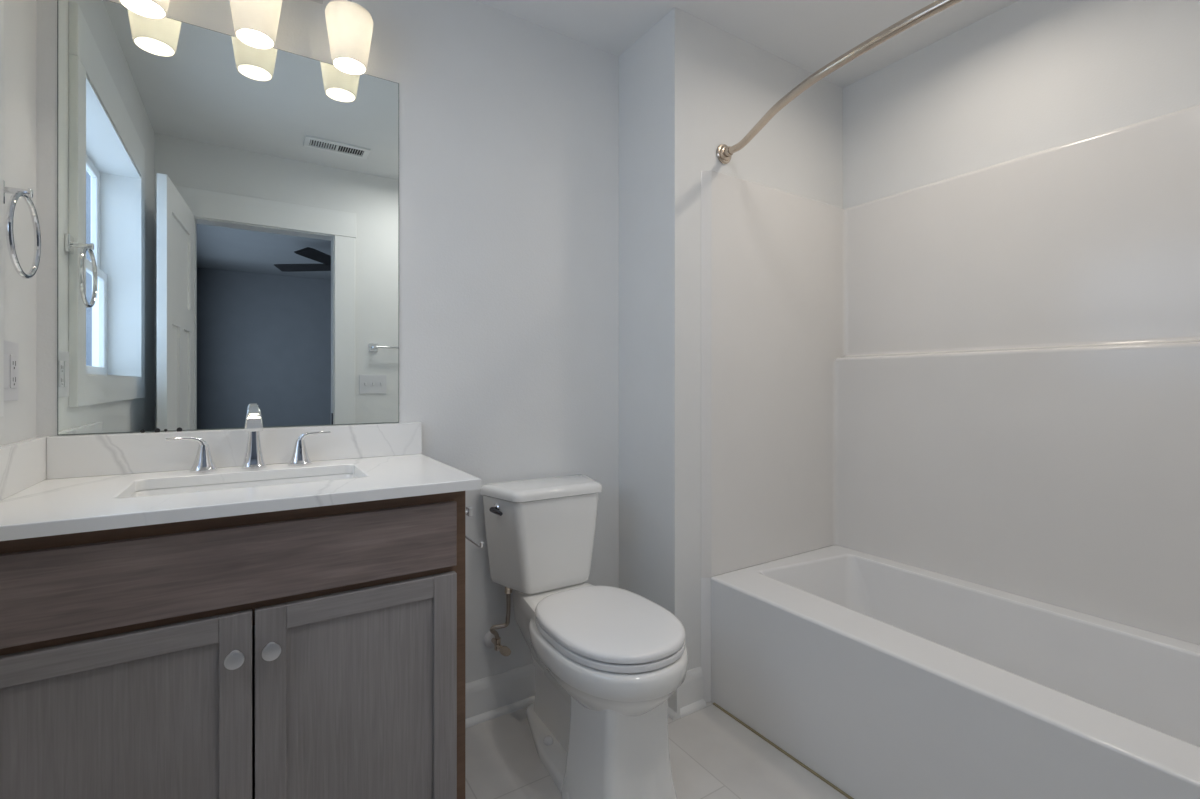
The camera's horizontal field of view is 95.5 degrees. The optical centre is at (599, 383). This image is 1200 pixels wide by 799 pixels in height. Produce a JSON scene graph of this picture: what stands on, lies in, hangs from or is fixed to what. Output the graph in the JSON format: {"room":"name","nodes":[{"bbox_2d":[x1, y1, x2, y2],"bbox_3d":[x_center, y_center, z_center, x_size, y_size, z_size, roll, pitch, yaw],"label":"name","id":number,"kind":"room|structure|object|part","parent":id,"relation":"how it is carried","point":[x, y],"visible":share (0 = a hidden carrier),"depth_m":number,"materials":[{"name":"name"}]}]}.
{"room":"bathroom","nodes":[
{"label":"bathroom","id":0,"kind":"room"},
{"bbox_2d":[0,0,35,445],"bbox_3d":[-0.851,-0.080,0.413,0.140,2.440,1.959,0,0,-33],"label":"wall","id":1,"kind":"structure","parent":0,"point":[18,422],"depth_m":1.19,"materials":[{"name":"paint"}]},
{"bbox_2d":[0,0,3,416],"bbox_3d":[-0.922,-0.494,0.542,0.160,1.118,1.119,0,0,-33],"label":"window","id":2,"kind":"structure","parent":1,"relation":"in","point":[1,1],"depth_m":1.05,"materials":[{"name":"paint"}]},
{"bbox_2d":[4,341,18,400],"bbox_3d":[-1.211,-0.025,1.114,0.009,0.123,0.116,0,0,-33],"label":"wall outlet","id":3,"kind":"object","parent":1,"relation":"attached to","point":[11,349],"visible":0.95,"depth_m":1.12,"materials":[{"name":"white plastic"}]},
{"bbox_2d":[4,353,8,387],"bbox_3d":[-1.196,-0.025,1.096,0.002,0.070,0.034,0,0,-33],"label":"rocker switch","id":4,"kind":"object","parent":3,"relation":"attached to","point":[6,355],"depth_m":1.10,"materials":[{"name":"white plastic"}]},
{"bbox_2d":[10,354,16,387],"bbox_3d":[-1.221,-0.025,1.134,0.002,0.070,0.034,0,0,-33],"label":"receptacle","id":5,"kind":"object","parent":3,"relation":"attached to","point":[13,357],"depth_m":1.13,"materials":[{"name":"white plastic"}]},
{"bbox_2d":[4,181,40,278],"bbox_3d":[-1.159,-0.307,1.075,0.055,0.195,0.170,0,0,-33],"label":"towel ring","id":6,"kind":"object","parent":1,"relation":"attached to","point":[27,194],"visible":1,"depth_m":1.07,"materials":[{"name":"silver metal"}]},
{"bbox_3d":[-1.154,-0.380,1.078,0.044,0.019,0.019,0,0,-33],"label":"post","id":7,"kind":"part","parent":6,"relation":"part of","materials":[{"name":"silver metal"}]},
{"bbox_2d":[36,0,618,683],"bbox_3d":[-0.711,-0.080,1.731,1.796,2.440,0.110,0,0,-33],"label":"wall","id":8,"kind":"structure","parent":0,"point":[509,124],"depth_m":1.88,"materials":[{"name":"paint"}]},
{"bbox_2d":[57,0,398,434],"bbox_3d":[-0.960,-0.409,1.503,0.779,1.070,0.005,0,0,-33],"label":"wall mirror","id":9,"kind":"object","parent":8,"relation":"attached to","point":[228,208],"visible":0.99,"depth_m":1.46,"materials":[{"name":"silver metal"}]},
{"bbox_2d":[46,422,421,478],"bbox_3d":[-0.934,0.174,1.510,0.860,0.100,0.020,0,0,-33],"label":"backsplash","id":10,"kind":"structure","parent":8,"relation":"attached to","point":[71,456],"depth_m":1.44,"materials":[{"name":"white stone"}]},
{"bbox_2d":[119,0,372,74],"bbox_3d":[-0.913,-1.056,1.442,0.579,0.308,0.158,0,0,-33],"label":"vanity light","id":11,"kind":"object","parent":8,"relation":"attached to","point":[255,22],"visible":1,"depth_m":1.49,"materials":[{"name":"white glass"}]},
{"bbox_3d":[-1.095,-0.981,1.306,0.125,0.157,0.125,0,0,-33],"label":"lamp shade","id":12,"kind":"part","parent":11,"relation":"part of","materials":[{"name":"white glass"}]},
{"bbox_3d":[-0.904,-0.981,1.428,0.125,0.157,0.125,0,0,-33],"label":"lamp shade","id":13,"kind":"part","parent":11,"relation":"part of","materials":[{"name":"white glass"}]},
{"bbox_3d":[-0.713,-0.981,1.550,0.125,0.157,0.125,0,0,-33],"label":"lamp shade","id":14,"kind":"part","parent":11,"relation":"part of","materials":[{"name":"white glass"}]},
{"bbox_2d":[484,587,511,655],"bbox_3d":[-0.344,0.796,1.845,0.071,0.234,0.092,0,0,-33],"label":"water supply valve","id":15,"kind":"object","parent":8,"relation":"attached to","point":[492,639],"visible":0.99,"depth_m":1.82,"materials":[{"name":"silver metal"}]},
{"bbox_3d":[-0.317,0.892,1.817,0.039,0.034,0.010,0,0,-33],"label":"valve handle","id":16,"kind":"part","parent":15,"relation":"part of","materials":[{"name":"silver metal"}]},
{"bbox_2d":[465,663,535,727],"bbox_3d":[-0.255,1.074,1.939,0.801,0.131,0.030,0,0,-33],"label":"baseboard","id":17,"kind":"structure","parent":8,"relation":"attached to","point":[494,696],"depth_m":1.88,"materials":[{"name":"paint"}]},
{"bbox_2d":[465,701,847,798],"bbox_3d":[0.269,1.180,1.194,2.869,0.080,2.069,0,0,-33],"label":"floor","id":18,"kind":"structure","parent":0,"point":[713,755],"depth_m":1.63,"materials":[{"name":"tile"}]},
{"bbox_2d":[0,491,464,798],"bbox_3d":[-0.808,0.694,1.273,0.857,0.890,0.552,0,0,-33],"label":"vanity cabinet","id":19,"kind":"object","parent":18,"relation":"on","point":[313,652],"visible":0.98,"depth_m":1.05,"materials":[{"name":"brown wood"}]},
{"bbox_3d":[-0.851,0.469,0.963,0.292,0.047,0.019,0,0,-33],"label":"rail","id":20,"kind":"part","parent":19,"relation":"part of","materials":[{"name":"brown wood"}]},
{"bbox_3d":[-0.852,0.727,0.964,0.300,0.477,0.007,0,0,-33],"label":"panel","id":21,"kind":"part","parent":19,"relation":"part of","materials":[{"name":"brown wood"}]},
{"bbox_3d":[-0.851,0.730,0.963,0.399,0.570,0.019,0,0,-33],"label":"door","id":22,"kind":"part","parent":19,"relation":"part of","materials":[{"name":"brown wood"}]},
{"bbox_3d":[-0.680,0.353,1.072,0.804,0.150,0.019,0,0,-33],"label":"drawer","id":23,"kind":"part","parent":19,"relation":"part of","materials":[{"name":"brown wood"}]},
{"bbox_3d":[-0.694,0.522,1.035,0.033,0.033,0.028,0,0,-33],"label":"knob","id":24,"kind":"part","parent":19,"relation":"part of","materials":[{"name":"silver metal"}]},
{"bbox_2d":[0,422,480,540],"bbox_3d":[-0.799,0.186,1.279,0.880,0.124,0.555,0,0,-33],"label":"countertop","id":25,"kind":"structure","parent":19,"relation":"on","point":[51,485],"depth_m":1.27,"materials":[{"name":"white stone"}]},
{"bbox_2d":[130,473,357,496],"bbox_3d":[-0.817,0.321,1.289,0.490,0.145,0.271,0,0,-33],"label":"sink","id":26,"kind":"object","parent":25,"relation":"in","point":[160,491],"visible":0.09,"depth_m":1.37,"materials":[{"name":"ceramic"}]},
{"bbox_2d":[166,406,330,472],"bbox_3d":[-0.900,0.141,1.417,0.366,0.166,0.139,0,0,-33],"label":"faucet","id":27,"kind":"object","parent":25,"relation":"on","point":[253,459],"visible":1,"depth_m":1.43,"materials":[{"name":"silver metal"}]},
{"bbox_3d":[-1.040,0.149,1.373,0.084,0.028,0.021,0,0,-33],"label":"lever","id":28,"kind":"part","parent":27,"relation":"part of","materials":[{"name":"silver metal"}]},
{"bbox_3d":[-1.012,0.190,1.392,0.059,0.068,0.052,0,0,-33],"label":"handle","id":29,"kind":"part","parent":27,"relation":"part of","materials":[{"name":"silver metal"}]},
{"bbox_3d":[-0.900,0.141,1.417,0.057,0.166,0.139,0,0,-33],"label":"spout","id":30,"kind":"part","parent":27,"relation":"part of","materials":[{"name":"silver metal"}]},
{"bbox_3d":[-0.830,0.190,1.508,0.059,0.068,0.052,0,0,-33],"label":"handle","id":31,"kind":"part","parent":27,"relation":"part of","materials":[{"name":"silver metal"}]},
{"bbox_3d":[-0.802,0.149,1.525,0.084,0.028,0.021,0,0,-33],"label":"lever","id":32,"kind":"part","parent":27,"relation":"part of","materials":[{"name":"silver metal"}]},
{"bbox_3d":[-0.644,0.522,1.067,0.033,0.033,0.028,0,0,-33],"label":"knob","id":33,"kind":"part","parent":19,"relation":"part of","materials":[{"name":"silver metal"}]},
{"bbox_3d":[-0.510,0.730,1.181,0.401,0.570,0.019,0,0,-33],"label":"door","id":34,"kind":"part","parent":19,"relation":"part of","materials":[{"name":"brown wood"}]},
{"bbox_3d":[-0.511,0.727,1.182,0.302,0.477,0.007,0,0,-33],"label":"panel","id":35,"kind":"part","parent":19,"relation":"part of","materials":[{"name":"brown wood"}]},
{"bbox_3d":[-0.510,0.469,1.181,0.294,0.047,0.019,0,0,-33],"label":"rail","id":36,"kind":"part","parent":19,"relation":"part of","materials":[{"name":"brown wood"}]},
{"bbox_2d":[465,506,482,547],"bbox_3d":[-0.372,0.381,1.460,0.078,0.102,0.151,0,0,-33],"label":"toilet paper holder","id":37,"kind":"object","parent":19,"relation":"attached to","point":[469,510],"visible":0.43,"depth_m":1.49,"materials":[{"name":"silver metal"}]},
{"bbox_3d":[-0.384,0.353,1.488,0.068,0.024,0.024,0,0,-33],"label":"post","id":38,"kind":"part","parent":37,"relation":"part of","materials":[{"name":"silver metal"}]},
{"bbox_3d":[-0.352,0.390,1.473,0.023,0.083,0.151,0,0,-33],"label":"holder arm","id":39,"kind":"part","parent":37,"relation":"part of","materials":[{"name":"silver metal"}]},
{"bbox_2d":[480,474,687,798],"bbox_3d":[-0.041,0.738,1.645,0.418,0.802,0.724,0,0,-33],"label":"toilet","id":40,"kind":"object","parent":18,"relation":"on","point":[608,661],"visible":1,"depth_m":1.52,"materials":[{"name":"ceramic"}]},
{"bbox_3d":[-0.332,0.406,1.734,0.018,0.020,0.059,0,0,-41],"label":"lever arm","id":41,"kind":"part","parent":40,"relation":"part of","materials":[{"name":"metal"}]},
{"bbox_3d":[-0.336,0.405,1.761,0.032,0.032,0.010,0,0,43],"label":"flush lever","id":42,"kind":"part","parent":40,"relation":"part of","materials":[{"name":"silver metal"}]},
{"bbox_3d":[-0.181,0.526,1.864,0.401,0.304,0.196,0,0,-33],"label":"tank","id":43,"kind":"part","parent":40,"relation":"part of","materials":[{"name":"ceramic"}]},
{"bbox_3d":[-0.179,0.355,1.862,0.418,0.034,0.210,0,0,-33],"label":"tank lid","id":44,"kind":"part","parent":40,"relation":"part of","materials":[{"name":"ceramic"}]},
{"bbox_3d":[0.018,0.827,1.573,0.372,0.224,0.539,0,0,-33],"label":"bowl","id":45,"kind":"part","parent":40,"relation":"part of","materials":[{"name":"ceramic"}]},
{"bbox_3d":[0.026,0.702,1.564,0.358,0.018,0.483,0,0,-33],"label":"seat","id":46,"kind":"part","parent":40,"relation":"part of","materials":[{"name":"plastic"}]},
{"bbox_3d":[0.026,0.676,1.564,0.358,0.026,0.483,0,0,-33],"label":"seat lid","id":47,"kind":"part","parent":40,"relation":"part of","materials":[{"name":"plastic"}]},
{"bbox_2d":[701,545,1199,798],"bbox_3d":[1.095,0.917,1.522,0.780,0.446,1.507,0,0,-33],"label":"bathtub","id":48,"kind":"object","parent":18,"relation":"on","point":[879,677],"visible":1,"depth_m":1.51,"materials":[{"name":"ceramic"}]},
{"bbox_2d":[619,7,842,670],"bbox_3d":[0.589,-0.080,2.360,1.073,2.440,0.450,0,0,-33],"label":"wall","id":49,"kind":"structure","parent":0,"point":[689,87],"depth_m":2.00,"materials":[{"name":"paint"}]},
{"bbox_2d":[668,687,679,720],"bbox_3d":[0.170,1.074,1.991,0.030,0.131,0.338,0,0,-33],"label":"baseboard","id":50,"kind":"structure","parent":49,"relation":"attached to","point":[674,699],"depth_m":1.85,"materials":[{"name":"paint"}]},
{"bbox_2d":[680,666,706,717],"bbox_3d":[0.317,1.074,1.901,0.120,0.131,0.030,0,0,-33],"label":"baseboard","id":51,"kind":"structure","parent":49,"relation":"attached to","point":[691,689],"depth_m":1.90,"materials":[{"name":"paint"}]},
{"bbox_2d":[716,0,962,163],"bbox_3d":[0.797,-0.843,1.331,0.219,0.072,1.508,0,0,-33],"label":"shower curtain rod","id":52,"kind":"object","parent":49,"relation":"attached to","point":[724,152],"visible":1,"depth_m":1.43,"materials":[{"name":"silver metal"}]},
{"bbox_2d":[476,0,1018,87],"bbox_3d":[0.269,-1.340,1.194,2.869,0.080,2.071,0,0,-33],"label":"ceiling","id":53,"kind":"structure","parent":0,"point":[808,35],"depth_m":1.96,"materials":[{"name":"paint"}]},
{"bbox_2d":[843,0,1199,209],"bbox_3d":[1.552,-0.080,1.748,0.110,2.440,1.619,0,0,-33],"label":"wall","id":54,"kind":"structure","parent":0,"point":[1027,77],"depth_m":1.86,"materials":[{"name":"paint"}]},
{"bbox_2d":[701,105,1199,644],"bbox_3d":[1.120,-0.035,1.538,0.841,1.457,1.507,0,0,-33],"label":"shower surround","id":55,"kind":"object","parent":54,"relation":"attached to","point":[989,376],"visible":1,"depth_m":1.91,"materials":[{"name":"plastic"}]},
{"bbox_3d":[0.728,-0.035,2.171,0.797,1.457,0.017,0,0,-33],"label":"panel","id":56,"kind":"part","parent":55,"relation":"part of","materials":[{"name":"plastic"}]}
]}

